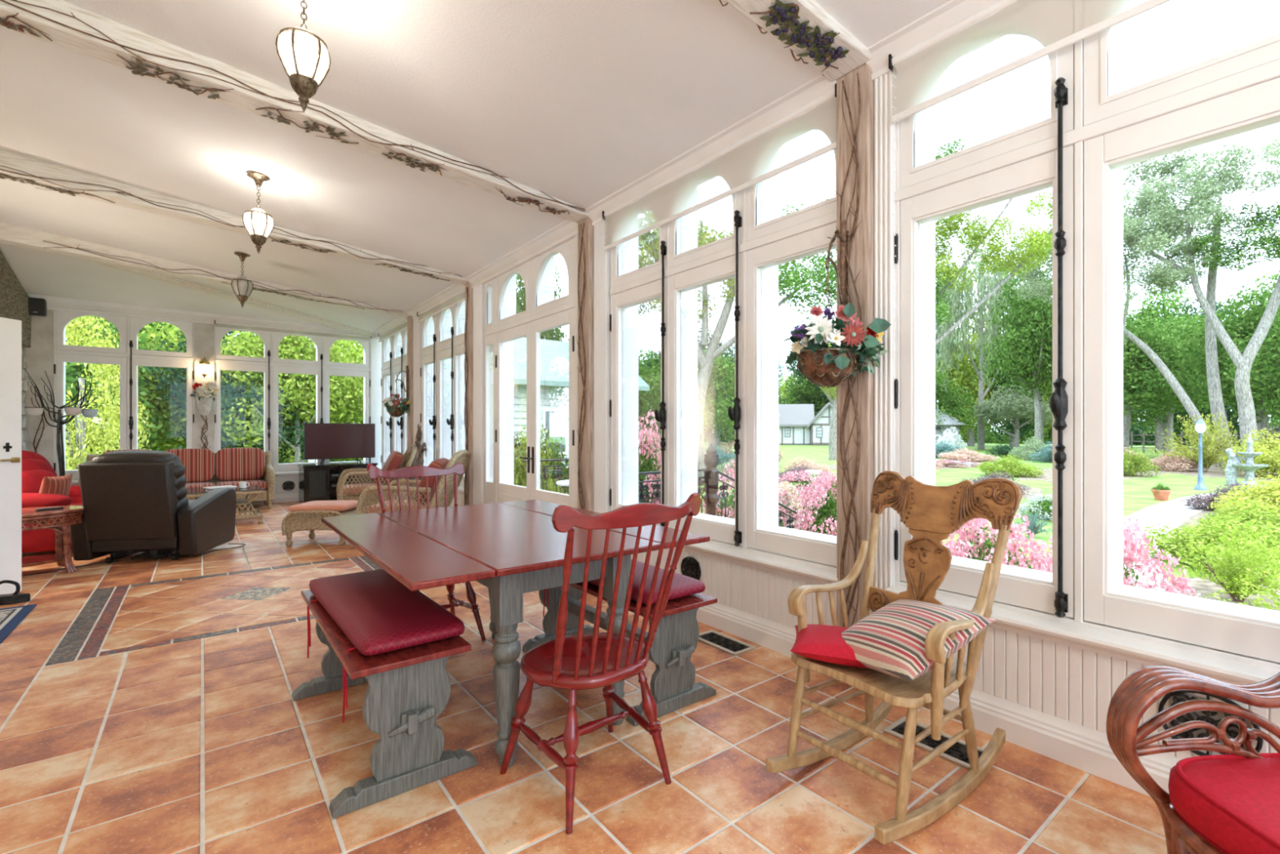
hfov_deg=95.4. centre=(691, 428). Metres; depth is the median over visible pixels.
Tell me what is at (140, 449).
cushion
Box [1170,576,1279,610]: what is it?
flower bed
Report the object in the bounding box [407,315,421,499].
trim
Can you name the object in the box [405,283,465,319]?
trim
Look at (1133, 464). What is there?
shrub
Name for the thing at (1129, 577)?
hydrangea
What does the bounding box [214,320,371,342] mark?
roller shade
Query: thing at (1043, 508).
shrub
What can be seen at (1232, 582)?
shrub
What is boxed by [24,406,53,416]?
glass bowl
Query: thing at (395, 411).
basket
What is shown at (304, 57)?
pendant lantern
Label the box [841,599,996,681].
throw pillow
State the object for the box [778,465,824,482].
shrub
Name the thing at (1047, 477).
flower bed
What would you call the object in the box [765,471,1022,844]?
rocking chair
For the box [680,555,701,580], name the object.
air vent
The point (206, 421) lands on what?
vine
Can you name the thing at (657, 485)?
iron railing
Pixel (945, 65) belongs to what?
roller shade
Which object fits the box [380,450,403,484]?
cushion
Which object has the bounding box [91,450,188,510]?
backrest
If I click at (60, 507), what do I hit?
remote control
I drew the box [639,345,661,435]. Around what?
tree
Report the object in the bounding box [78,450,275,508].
wicker sofa
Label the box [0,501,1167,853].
floor
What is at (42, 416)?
vine
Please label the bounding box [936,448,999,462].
shrub
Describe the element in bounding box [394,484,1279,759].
wainscoting
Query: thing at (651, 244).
tree
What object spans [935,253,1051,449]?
tree
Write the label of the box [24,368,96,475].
tree
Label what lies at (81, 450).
tree
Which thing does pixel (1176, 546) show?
shrub
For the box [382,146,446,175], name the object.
leaf garland
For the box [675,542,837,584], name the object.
trim
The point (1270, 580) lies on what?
shrub
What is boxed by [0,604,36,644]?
rug
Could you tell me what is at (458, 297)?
roller shade
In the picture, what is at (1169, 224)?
tree
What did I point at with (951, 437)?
shrub
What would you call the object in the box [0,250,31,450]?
wall
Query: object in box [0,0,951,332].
ceiling
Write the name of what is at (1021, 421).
tree
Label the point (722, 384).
tree
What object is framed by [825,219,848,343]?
wall bracket
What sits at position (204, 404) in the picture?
vase
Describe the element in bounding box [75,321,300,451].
tree
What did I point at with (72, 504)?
seat cushion
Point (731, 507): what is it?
hydrangea
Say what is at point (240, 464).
cushion
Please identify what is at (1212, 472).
flower bed
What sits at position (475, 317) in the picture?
trim
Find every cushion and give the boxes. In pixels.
[70,502,82,505]
[102,448,151,453]
[164,448,214,483]
[185,481,214,488]
[214,447,265,480]
[215,480,267,489]
[288,499,357,511]
[306,568,464,722]
[342,483,393,494]
[364,499,426,513]
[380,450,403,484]
[414,457,449,504]
[542,559,705,632]
[1168,752,1279,853]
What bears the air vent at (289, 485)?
in the wall at (39, 357)
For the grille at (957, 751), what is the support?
attached to the floor vent at (957, 753)
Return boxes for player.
[329,472,341,476]
[329,482,347,487]
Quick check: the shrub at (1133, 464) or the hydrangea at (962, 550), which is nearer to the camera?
the hydrangea at (962, 550)
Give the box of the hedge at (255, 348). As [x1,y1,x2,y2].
[220,330,363,463]
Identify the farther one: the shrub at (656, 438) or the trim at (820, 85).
the shrub at (656, 438)
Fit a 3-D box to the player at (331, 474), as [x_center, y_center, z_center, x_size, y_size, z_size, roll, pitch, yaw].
[-6.289,0.815,10.363,0.280,0.060,0.244,0,0,-40]
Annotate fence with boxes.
[1128,431,1279,453]
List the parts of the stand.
door, pane, door, pane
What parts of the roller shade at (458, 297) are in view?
bead chain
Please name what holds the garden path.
on the lawn
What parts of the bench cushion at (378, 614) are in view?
tie cord, tie cord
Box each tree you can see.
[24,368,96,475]
[65,315,151,470]
[65,315,186,466]
[67,316,231,450]
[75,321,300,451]
[138,329,315,463]
[288,338,363,462]
[515,265,568,342]
[638,194,836,480]
[638,346,661,439]
[638,349,659,444]
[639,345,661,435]
[697,326,734,444]
[697,348,734,449]
[730,343,786,404]
[778,372,798,404]
[781,369,833,416]
[783,315,836,415]
[819,342,836,460]
[935,138,1052,346]
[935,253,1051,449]
[935,311,1008,446]
[935,324,958,380]
[935,367,975,433]
[967,382,1052,448]
[972,331,1052,445]
[977,264,1052,444]
[1009,133,1279,471]
[1023,372,1052,431]
[1123,284,1204,449]
[1123,309,1239,455]
[1123,314,1209,451]
[1123,318,1150,428]
[1155,297,1246,441]
[1169,284,1279,441]
[1221,301,1279,417]
[1228,270,1279,435]
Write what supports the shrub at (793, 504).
on the flower bed at (795, 507)
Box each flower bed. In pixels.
[779,506,816,529]
[820,459,993,469]
[1013,467,1167,482]
[1021,486,1044,498]
[1149,465,1279,480]
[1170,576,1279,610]
[1172,506,1228,536]
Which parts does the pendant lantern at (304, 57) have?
glass globe, chain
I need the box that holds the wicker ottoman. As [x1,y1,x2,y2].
[281,506,364,546]
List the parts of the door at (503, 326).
handle, handle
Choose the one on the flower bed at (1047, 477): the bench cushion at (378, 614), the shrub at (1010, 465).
the shrub at (1010, 465)
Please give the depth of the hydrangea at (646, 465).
9.71 m
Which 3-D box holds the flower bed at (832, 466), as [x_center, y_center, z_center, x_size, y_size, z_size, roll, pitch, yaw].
[11.773,1.896,30.817,14.302,0.050,6.000,0,0,-40]
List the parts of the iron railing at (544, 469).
handrail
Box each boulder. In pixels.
[946,461,962,466]
[962,462,975,466]
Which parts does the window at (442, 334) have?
sash, handle, bolt rod, sash, handle, bolt rod, sash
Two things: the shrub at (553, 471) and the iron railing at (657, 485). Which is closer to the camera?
the iron railing at (657, 485)
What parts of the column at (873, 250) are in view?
post, casing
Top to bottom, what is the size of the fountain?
1.913 m
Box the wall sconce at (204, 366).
[197,356,211,377]
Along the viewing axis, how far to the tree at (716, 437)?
65.52 m
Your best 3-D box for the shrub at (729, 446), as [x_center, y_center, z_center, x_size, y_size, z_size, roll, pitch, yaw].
[2.811,1.271,29.117,3.716,1.631,3.937,0,0,0]
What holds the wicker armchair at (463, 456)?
on the floor
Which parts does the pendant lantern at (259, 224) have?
glass globe, chain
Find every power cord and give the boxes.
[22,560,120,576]
[195,543,245,556]
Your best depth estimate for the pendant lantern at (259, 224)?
4.70 m
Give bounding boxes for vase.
[190,381,218,415]
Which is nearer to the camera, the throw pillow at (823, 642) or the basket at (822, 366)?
the throw pillow at (823, 642)
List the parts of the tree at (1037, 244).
crown, crown, crown, crown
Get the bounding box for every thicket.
[66,416,185,466]
[280,442,307,463]
[706,419,734,442]
[778,395,790,404]
[960,413,1005,443]
[992,417,1052,444]
[1128,419,1155,445]
[1133,413,1240,446]
[1234,408,1279,446]
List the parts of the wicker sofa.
backrest, seat, arm, leg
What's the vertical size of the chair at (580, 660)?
1.056 m
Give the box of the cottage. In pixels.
[778,402,832,445]
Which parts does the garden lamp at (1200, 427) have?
lantern glass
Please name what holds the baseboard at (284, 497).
attached to the wall at (39, 357)
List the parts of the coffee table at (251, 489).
glass, frame, frame, leg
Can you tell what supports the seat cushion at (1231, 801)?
on the rattan armchair at (1128, 741)
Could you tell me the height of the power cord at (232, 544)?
0.009 m
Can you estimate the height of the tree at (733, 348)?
14.841 m
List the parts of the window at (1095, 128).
sash, handle, bolt rod, sash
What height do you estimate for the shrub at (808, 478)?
1.011 m
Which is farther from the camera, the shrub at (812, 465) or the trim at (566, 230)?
the shrub at (812, 465)
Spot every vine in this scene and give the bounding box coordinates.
[30,386,46,453]
[197,414,210,449]
[462,287,468,505]
[576,222,587,509]
[832,72,866,626]
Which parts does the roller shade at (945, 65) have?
bead chain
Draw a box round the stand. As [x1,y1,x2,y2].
[297,462,377,502]
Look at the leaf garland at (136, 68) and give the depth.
3.27 m
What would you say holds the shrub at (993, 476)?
on the flower bed at (1034, 491)
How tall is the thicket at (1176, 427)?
9.750 m
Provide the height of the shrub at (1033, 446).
1.677 m
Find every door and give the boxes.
[0,316,22,594]
[483,237,575,507]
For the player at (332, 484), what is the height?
0.060 m
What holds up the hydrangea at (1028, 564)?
on the flower bed
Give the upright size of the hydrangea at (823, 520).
1.459 m
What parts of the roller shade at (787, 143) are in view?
bead chain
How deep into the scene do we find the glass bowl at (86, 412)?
8.30 m
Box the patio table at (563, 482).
[555,480,568,485]
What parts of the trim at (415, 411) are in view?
post, casing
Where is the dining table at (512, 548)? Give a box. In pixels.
[321,499,710,767]
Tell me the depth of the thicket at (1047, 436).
73.39 m
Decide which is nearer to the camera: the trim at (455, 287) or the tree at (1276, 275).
the trim at (455, 287)
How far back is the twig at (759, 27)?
2.80 m
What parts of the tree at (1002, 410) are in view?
crown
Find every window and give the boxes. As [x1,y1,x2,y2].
[53,310,194,479]
[214,324,370,471]
[381,328,407,468]
[420,300,465,487]
[609,148,836,571]
[894,22,1279,671]
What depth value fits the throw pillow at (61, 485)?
5.82 m
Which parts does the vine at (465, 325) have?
stem, stem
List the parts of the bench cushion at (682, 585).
tie cord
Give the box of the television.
[303,422,374,464]
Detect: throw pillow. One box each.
[38,474,72,496]
[366,462,381,482]
[790,623,870,668]
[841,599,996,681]
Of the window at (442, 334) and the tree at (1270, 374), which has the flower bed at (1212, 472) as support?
the tree at (1270, 374)
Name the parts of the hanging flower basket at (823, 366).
flower, flower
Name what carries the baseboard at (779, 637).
attached to the wainscoting
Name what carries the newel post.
on the landing
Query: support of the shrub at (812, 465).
on the lawn
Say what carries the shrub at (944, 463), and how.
on the lawn
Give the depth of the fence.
45.26 m
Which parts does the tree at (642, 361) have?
crown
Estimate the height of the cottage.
4.950 m
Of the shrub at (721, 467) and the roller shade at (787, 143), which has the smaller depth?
the roller shade at (787, 143)
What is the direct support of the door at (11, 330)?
in the wall at (14, 300)
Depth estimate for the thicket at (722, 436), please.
84.42 m
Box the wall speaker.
[28,297,46,316]
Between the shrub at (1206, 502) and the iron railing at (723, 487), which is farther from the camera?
the shrub at (1206, 502)
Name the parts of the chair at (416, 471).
crest rail, leg, leg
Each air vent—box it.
[282,480,294,490]
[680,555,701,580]
[1158,689,1263,755]
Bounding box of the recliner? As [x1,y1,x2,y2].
[71,450,236,563]
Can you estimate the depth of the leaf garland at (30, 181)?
4.93 m
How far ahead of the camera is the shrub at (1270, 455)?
22.17 m
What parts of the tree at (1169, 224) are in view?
crown, crown, crown, crown, crown, crown, crown, crown, crown, crown, crown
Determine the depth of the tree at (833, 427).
34.69 m
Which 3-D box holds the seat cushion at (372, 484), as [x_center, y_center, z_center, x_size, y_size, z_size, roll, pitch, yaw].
[-4.889,0.900,8.762,0.680,0.124,0.620,0,0,-33]
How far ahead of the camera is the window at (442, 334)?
8.28 m
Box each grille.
[700,632,745,650]
[896,723,968,760]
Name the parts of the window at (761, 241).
sash, handle, bolt rod, sash, handle, bolt rod, sash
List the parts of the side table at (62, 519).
leg, leg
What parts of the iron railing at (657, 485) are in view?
handrail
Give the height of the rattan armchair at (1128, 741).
1.051 m
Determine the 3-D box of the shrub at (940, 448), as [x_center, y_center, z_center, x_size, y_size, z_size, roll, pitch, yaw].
[16.349,1.399,38.031,2.813,1.342,2.985,0,0,45]
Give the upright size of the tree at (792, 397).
13.293 m
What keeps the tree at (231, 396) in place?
on the lawn
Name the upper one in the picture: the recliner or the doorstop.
the recliner
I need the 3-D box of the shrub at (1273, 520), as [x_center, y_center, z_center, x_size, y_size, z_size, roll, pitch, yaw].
[8.902,1.560,9.000,1.719,0.894,1.824,0,0,42]
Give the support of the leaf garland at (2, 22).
on the ceiling beam at (61, 36)
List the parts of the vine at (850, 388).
stem, stem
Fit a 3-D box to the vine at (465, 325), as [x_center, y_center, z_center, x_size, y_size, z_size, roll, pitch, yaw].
[-2.776,-0.379,7.157,0.044,2.723,0.175,0,0,-32]
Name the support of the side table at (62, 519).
on the floor
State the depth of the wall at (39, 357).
8.41 m
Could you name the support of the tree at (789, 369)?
on the lawn
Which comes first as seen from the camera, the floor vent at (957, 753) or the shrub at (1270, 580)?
the floor vent at (957, 753)
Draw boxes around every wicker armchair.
[336,444,417,508]
[355,449,470,514]
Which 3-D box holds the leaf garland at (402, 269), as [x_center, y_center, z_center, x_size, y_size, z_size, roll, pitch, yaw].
[-3.232,-1.832,6.791,0.805,0.067,0.203,0,0,-40]
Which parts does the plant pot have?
pot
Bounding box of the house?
[513,337,649,478]
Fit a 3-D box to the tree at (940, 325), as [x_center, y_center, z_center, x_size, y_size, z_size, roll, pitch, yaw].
[25.031,-6.818,65.949,10.287,17.610,9.095,0,0,40]
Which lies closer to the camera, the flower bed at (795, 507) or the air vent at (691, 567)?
the air vent at (691, 567)
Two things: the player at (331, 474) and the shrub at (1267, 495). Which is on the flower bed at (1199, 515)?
the shrub at (1267, 495)
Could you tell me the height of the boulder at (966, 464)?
0.265 m
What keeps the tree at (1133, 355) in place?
on the lawn
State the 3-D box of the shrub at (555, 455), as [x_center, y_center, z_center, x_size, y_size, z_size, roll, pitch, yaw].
[-2.801,1.079,11.550,1.563,2.236,1.658,0,0,39]
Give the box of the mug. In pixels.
[239,481,249,488]
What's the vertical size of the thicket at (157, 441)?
5.720 m
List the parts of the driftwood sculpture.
stem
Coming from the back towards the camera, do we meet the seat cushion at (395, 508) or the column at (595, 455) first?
the seat cushion at (395, 508)
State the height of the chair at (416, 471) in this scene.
1.056 m
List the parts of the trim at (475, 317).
post, casing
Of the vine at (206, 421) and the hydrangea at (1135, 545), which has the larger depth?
the vine at (206, 421)
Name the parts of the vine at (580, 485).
stem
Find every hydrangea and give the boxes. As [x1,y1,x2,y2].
[638,409,661,503]
[702,459,796,528]
[783,469,836,536]
[797,477,836,523]
[942,518,1051,570]
[948,509,1052,572]
[1031,517,1200,596]
[1123,568,1136,586]
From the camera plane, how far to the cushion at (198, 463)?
9.14 m
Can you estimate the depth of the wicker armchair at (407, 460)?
8.51 m
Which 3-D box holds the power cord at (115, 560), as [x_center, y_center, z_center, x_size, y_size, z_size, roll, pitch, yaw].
[-5.793,1.268,5.152,0.105,0.024,1.062,0,0,31]
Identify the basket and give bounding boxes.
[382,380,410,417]
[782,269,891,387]
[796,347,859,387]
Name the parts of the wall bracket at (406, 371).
scroll arm, plate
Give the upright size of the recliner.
1.075 m
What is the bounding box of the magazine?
[203,484,236,488]
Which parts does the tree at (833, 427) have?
crown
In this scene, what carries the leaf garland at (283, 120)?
on the ceiling beam at (61, 36)
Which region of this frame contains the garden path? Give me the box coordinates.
[1123,492,1220,594]
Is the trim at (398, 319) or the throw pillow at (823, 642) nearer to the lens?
the throw pillow at (823, 642)
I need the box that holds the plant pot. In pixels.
[1150,483,1171,500]
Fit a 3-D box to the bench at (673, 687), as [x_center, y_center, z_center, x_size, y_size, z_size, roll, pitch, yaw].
[-0.430,1.038,3.089,0.478,0.485,1.260,0,0,-40]
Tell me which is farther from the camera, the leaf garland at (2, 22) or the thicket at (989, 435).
the thicket at (989, 435)
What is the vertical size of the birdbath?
0.700 m
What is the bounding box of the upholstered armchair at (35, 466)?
[22,449,82,552]
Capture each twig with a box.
[0,0,585,212]
[0,165,462,276]
[43,240,402,313]
[719,0,824,76]
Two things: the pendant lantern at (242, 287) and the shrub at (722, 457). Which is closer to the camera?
the pendant lantern at (242, 287)
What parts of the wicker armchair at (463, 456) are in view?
arm, arm, backrest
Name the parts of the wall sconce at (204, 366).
glass globe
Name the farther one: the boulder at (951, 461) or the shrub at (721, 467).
the boulder at (951, 461)
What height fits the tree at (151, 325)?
7.396 m
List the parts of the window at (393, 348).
sash, handle, bolt rod, sash, handle, bolt rod, sash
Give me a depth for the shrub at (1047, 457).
32.62 m
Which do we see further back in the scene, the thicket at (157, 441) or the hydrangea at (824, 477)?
the thicket at (157, 441)
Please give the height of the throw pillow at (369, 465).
0.303 m
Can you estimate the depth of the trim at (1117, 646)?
2.09 m
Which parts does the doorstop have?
handle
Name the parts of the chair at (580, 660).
leg, leg, seat, leg, crest rail, leg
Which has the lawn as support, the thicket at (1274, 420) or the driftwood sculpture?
the thicket at (1274, 420)
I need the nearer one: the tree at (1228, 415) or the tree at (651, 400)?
the tree at (651, 400)
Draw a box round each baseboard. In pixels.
[240,492,298,505]
[696,602,795,657]
[920,688,1181,796]
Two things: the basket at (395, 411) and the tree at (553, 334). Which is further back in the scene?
the tree at (553, 334)
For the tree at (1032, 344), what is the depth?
42.46 m
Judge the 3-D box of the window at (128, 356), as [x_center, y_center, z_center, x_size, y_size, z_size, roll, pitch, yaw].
[-8.706,-0.540,8.988,1.550,2.720,0.354,0,0,-40]
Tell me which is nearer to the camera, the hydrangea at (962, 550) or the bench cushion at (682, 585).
the bench cushion at (682, 585)
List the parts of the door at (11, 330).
key plate, handle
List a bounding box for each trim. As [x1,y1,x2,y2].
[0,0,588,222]
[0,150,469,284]
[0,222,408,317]
[27,293,373,338]
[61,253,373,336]
[71,471,298,485]
[373,315,407,338]
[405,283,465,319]
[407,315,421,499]
[412,477,464,494]
[465,282,484,505]
[466,219,577,288]
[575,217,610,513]
[584,74,836,226]
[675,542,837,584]
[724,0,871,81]
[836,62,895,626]
[866,0,1004,80]
[884,585,1279,684]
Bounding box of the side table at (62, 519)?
[22,505,84,573]
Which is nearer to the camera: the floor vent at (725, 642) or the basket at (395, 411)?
the floor vent at (725, 642)
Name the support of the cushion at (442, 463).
on the seat cushion at (395, 508)
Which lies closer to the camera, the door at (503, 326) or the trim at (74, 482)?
the door at (503, 326)
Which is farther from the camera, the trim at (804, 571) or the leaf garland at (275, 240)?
the leaf garland at (275, 240)
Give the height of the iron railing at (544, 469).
0.825 m
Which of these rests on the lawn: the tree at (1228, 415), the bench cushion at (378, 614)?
the tree at (1228, 415)
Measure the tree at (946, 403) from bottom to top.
7.468 m
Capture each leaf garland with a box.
[0,13,52,41]
[0,173,115,203]
[116,53,234,99]
[222,281,364,309]
[255,106,359,143]
[268,236,336,253]
[375,263,449,280]
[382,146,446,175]
[494,186,569,214]
[749,0,849,72]
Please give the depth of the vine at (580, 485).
4.97 m
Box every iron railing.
[522,458,568,493]
[638,468,707,513]
[718,471,796,528]
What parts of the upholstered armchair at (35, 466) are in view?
arm, arm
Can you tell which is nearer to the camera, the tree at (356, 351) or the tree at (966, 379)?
the tree at (356, 351)
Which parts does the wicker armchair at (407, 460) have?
arm, arm, seat, backrest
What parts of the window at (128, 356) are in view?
sash, bolt rod, handle, sash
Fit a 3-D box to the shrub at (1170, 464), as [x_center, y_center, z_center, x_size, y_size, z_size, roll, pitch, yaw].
[21.754,1.480,26.219,2.488,1.118,2.344,0,0,-16]
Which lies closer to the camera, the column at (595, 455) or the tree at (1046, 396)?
the column at (595, 455)
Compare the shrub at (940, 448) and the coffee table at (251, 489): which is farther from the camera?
the shrub at (940, 448)
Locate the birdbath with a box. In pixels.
[804,470,822,476]
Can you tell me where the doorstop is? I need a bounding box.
[0,579,30,604]
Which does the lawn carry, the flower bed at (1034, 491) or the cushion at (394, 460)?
the flower bed at (1034, 491)
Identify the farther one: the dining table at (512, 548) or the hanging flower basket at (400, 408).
the hanging flower basket at (400, 408)
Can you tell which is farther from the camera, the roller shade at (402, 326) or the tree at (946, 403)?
the tree at (946, 403)
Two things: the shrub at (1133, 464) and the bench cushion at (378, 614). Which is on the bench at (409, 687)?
the bench cushion at (378, 614)
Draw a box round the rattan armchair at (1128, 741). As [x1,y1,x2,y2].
[1106,665,1279,853]
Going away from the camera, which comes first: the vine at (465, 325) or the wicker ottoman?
the wicker ottoman
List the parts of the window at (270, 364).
sash, bolt rod, handle, sash, bolt rod, sash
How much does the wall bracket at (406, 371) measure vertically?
0.701 m
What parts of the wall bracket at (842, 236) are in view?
scroll arm, plate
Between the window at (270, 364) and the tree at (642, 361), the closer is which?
the window at (270, 364)
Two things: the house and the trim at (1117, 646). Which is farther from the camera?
the house
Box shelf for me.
[22,554,63,567]
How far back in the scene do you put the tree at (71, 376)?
15.62 m
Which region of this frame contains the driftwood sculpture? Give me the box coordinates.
[414,422,426,485]
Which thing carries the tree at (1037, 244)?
on the lawn
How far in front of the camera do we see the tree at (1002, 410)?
49.78 m
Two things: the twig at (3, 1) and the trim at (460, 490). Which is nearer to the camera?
the twig at (3, 1)
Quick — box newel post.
[702,442,719,515]
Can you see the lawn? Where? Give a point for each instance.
(1137, 495)
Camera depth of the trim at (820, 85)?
3.64 m
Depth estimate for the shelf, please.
5.13 m
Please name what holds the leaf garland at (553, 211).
on the ceiling beam at (61, 36)
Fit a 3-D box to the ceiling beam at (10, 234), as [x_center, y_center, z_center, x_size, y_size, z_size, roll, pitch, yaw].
[-6.407,-2.139,7.692,4.900,0.686,0.227,0,0,-40]
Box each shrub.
[513,424,567,493]
[513,432,568,494]
[540,426,568,493]
[638,430,661,471]
[705,444,734,466]
[715,457,734,480]
[717,440,783,462]
[778,456,832,475]
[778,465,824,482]
[778,469,836,502]
[778,480,807,518]
[935,426,967,449]
[935,440,963,457]
[935,458,980,468]
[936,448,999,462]
[960,470,1031,494]
[976,454,1045,477]
[983,442,1021,457]
[1008,436,1052,460]
[1013,511,1052,537]
[1017,493,1052,520]
[1026,440,1052,462]
[1123,446,1147,457]
[1123,447,1161,476]
[1142,449,1204,472]
[1143,412,1261,471]
[1143,514,1279,575]
[1161,525,1279,602]
[1180,482,1250,511]
[1193,498,1279,551]
[1203,568,1279,610]
[1207,473,1279,526]
[1216,427,1279,479]
[1258,423,1279,446]
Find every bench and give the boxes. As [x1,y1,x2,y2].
[291,589,478,817]
[522,582,717,726]
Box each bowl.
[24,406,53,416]
[60,406,82,415]
[81,408,97,417]
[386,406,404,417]
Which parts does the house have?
pane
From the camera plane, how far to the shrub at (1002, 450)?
38.53 m
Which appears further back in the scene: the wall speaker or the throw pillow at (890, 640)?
the wall speaker
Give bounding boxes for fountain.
[1225,431,1268,487]
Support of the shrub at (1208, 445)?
on the flower bed at (1212, 472)
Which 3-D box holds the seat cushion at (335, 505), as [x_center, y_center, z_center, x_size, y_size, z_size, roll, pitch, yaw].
[-4.144,0.875,6.602,0.600,0.090,0.520,0,0,-7]
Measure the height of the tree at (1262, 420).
9.940 m
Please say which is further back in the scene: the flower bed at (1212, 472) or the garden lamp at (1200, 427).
the flower bed at (1212, 472)
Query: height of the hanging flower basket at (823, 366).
0.629 m
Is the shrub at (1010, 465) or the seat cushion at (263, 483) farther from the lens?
the shrub at (1010, 465)
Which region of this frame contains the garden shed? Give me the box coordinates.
[935,400,965,446]
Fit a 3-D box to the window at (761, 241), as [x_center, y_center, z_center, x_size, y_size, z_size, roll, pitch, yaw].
[0.140,-0.540,3.954,0.354,2.720,2.290,0,0,-40]
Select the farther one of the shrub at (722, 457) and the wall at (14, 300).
the shrub at (722, 457)
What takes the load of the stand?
on the floor
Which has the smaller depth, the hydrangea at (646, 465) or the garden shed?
the hydrangea at (646, 465)
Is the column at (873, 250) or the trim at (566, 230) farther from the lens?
the trim at (566, 230)
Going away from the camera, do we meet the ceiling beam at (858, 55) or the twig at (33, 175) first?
the ceiling beam at (858, 55)
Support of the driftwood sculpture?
on the floor
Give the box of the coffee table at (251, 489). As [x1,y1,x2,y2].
[186,484,264,523]
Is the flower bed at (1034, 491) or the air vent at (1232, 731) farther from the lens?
the flower bed at (1034, 491)
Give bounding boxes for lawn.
[654,440,1278,580]
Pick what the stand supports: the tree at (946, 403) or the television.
the television
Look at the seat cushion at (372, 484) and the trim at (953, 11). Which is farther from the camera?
the seat cushion at (372, 484)
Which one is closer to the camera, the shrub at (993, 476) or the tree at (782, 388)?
the shrub at (993, 476)
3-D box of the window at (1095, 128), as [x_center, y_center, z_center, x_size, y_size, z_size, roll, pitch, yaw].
[1.796,-0.540,1.986,0.354,2.720,2.306,0,0,-40]
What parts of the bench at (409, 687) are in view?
panel, seat, panel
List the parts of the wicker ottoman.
leg, leg, leg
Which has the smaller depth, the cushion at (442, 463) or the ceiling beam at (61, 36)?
the ceiling beam at (61, 36)
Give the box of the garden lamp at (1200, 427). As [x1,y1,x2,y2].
[1193,418,1207,490]
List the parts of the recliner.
arm, panel, arm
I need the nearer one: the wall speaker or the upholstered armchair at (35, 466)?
the upholstered armchair at (35, 466)
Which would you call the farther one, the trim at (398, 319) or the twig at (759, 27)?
the trim at (398, 319)
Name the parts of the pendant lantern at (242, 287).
glass globe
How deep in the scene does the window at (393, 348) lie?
10.26 m
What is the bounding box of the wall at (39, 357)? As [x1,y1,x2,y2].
[22,309,381,493]
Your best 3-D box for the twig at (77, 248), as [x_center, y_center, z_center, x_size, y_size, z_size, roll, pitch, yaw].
[-5.983,-1.987,7.886,3.801,0.366,0.009,0,0,-40]
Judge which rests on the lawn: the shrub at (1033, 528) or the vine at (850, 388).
the shrub at (1033, 528)
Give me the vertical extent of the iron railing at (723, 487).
1.383 m
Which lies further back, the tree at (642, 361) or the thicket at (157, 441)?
the tree at (642, 361)
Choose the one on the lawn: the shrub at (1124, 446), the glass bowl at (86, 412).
the shrub at (1124, 446)
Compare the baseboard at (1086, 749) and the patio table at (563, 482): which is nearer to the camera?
the baseboard at (1086, 749)
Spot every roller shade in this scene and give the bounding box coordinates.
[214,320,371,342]
[377,319,407,404]
[416,288,465,404]
[602,83,836,383]
[888,0,1171,351]
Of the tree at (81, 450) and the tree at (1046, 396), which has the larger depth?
the tree at (1046, 396)
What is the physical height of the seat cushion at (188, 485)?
0.140 m
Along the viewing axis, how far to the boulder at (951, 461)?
28.77 m
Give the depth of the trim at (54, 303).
9.06 m
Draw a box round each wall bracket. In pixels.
[395,365,408,409]
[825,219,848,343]
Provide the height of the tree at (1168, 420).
10.222 m
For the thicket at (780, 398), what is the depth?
86.58 m
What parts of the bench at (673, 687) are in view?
panel, seat, panel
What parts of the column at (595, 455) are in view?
casing, post, casing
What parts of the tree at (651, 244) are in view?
crown, crown, crown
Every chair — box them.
[368,462,485,640]
[499,492,701,833]
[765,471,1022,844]
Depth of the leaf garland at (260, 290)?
8.22 m
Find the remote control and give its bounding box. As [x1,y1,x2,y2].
[35,506,63,511]
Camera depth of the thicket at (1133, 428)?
66.89 m
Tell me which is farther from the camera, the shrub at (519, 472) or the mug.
the shrub at (519, 472)
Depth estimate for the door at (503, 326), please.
6.03 m
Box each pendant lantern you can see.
[231,252,253,307]
[242,171,274,253]
[275,0,330,112]
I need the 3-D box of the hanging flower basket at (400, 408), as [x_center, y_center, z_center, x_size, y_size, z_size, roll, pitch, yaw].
[-4.615,-0.482,9.165,0.444,0.593,0.422,0,0,-5]
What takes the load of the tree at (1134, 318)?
on the lawn
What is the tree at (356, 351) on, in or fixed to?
on the lawn
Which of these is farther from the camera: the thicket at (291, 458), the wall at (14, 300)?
the thicket at (291, 458)
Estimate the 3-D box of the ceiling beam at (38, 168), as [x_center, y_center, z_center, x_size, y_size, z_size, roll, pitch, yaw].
[-4.642,-2.137,5.594,4.900,0.690,0.233,0,0,-40]
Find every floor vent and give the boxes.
[698,629,755,655]
[883,715,984,768]
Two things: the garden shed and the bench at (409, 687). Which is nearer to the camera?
the bench at (409, 687)
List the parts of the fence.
post, post, post, post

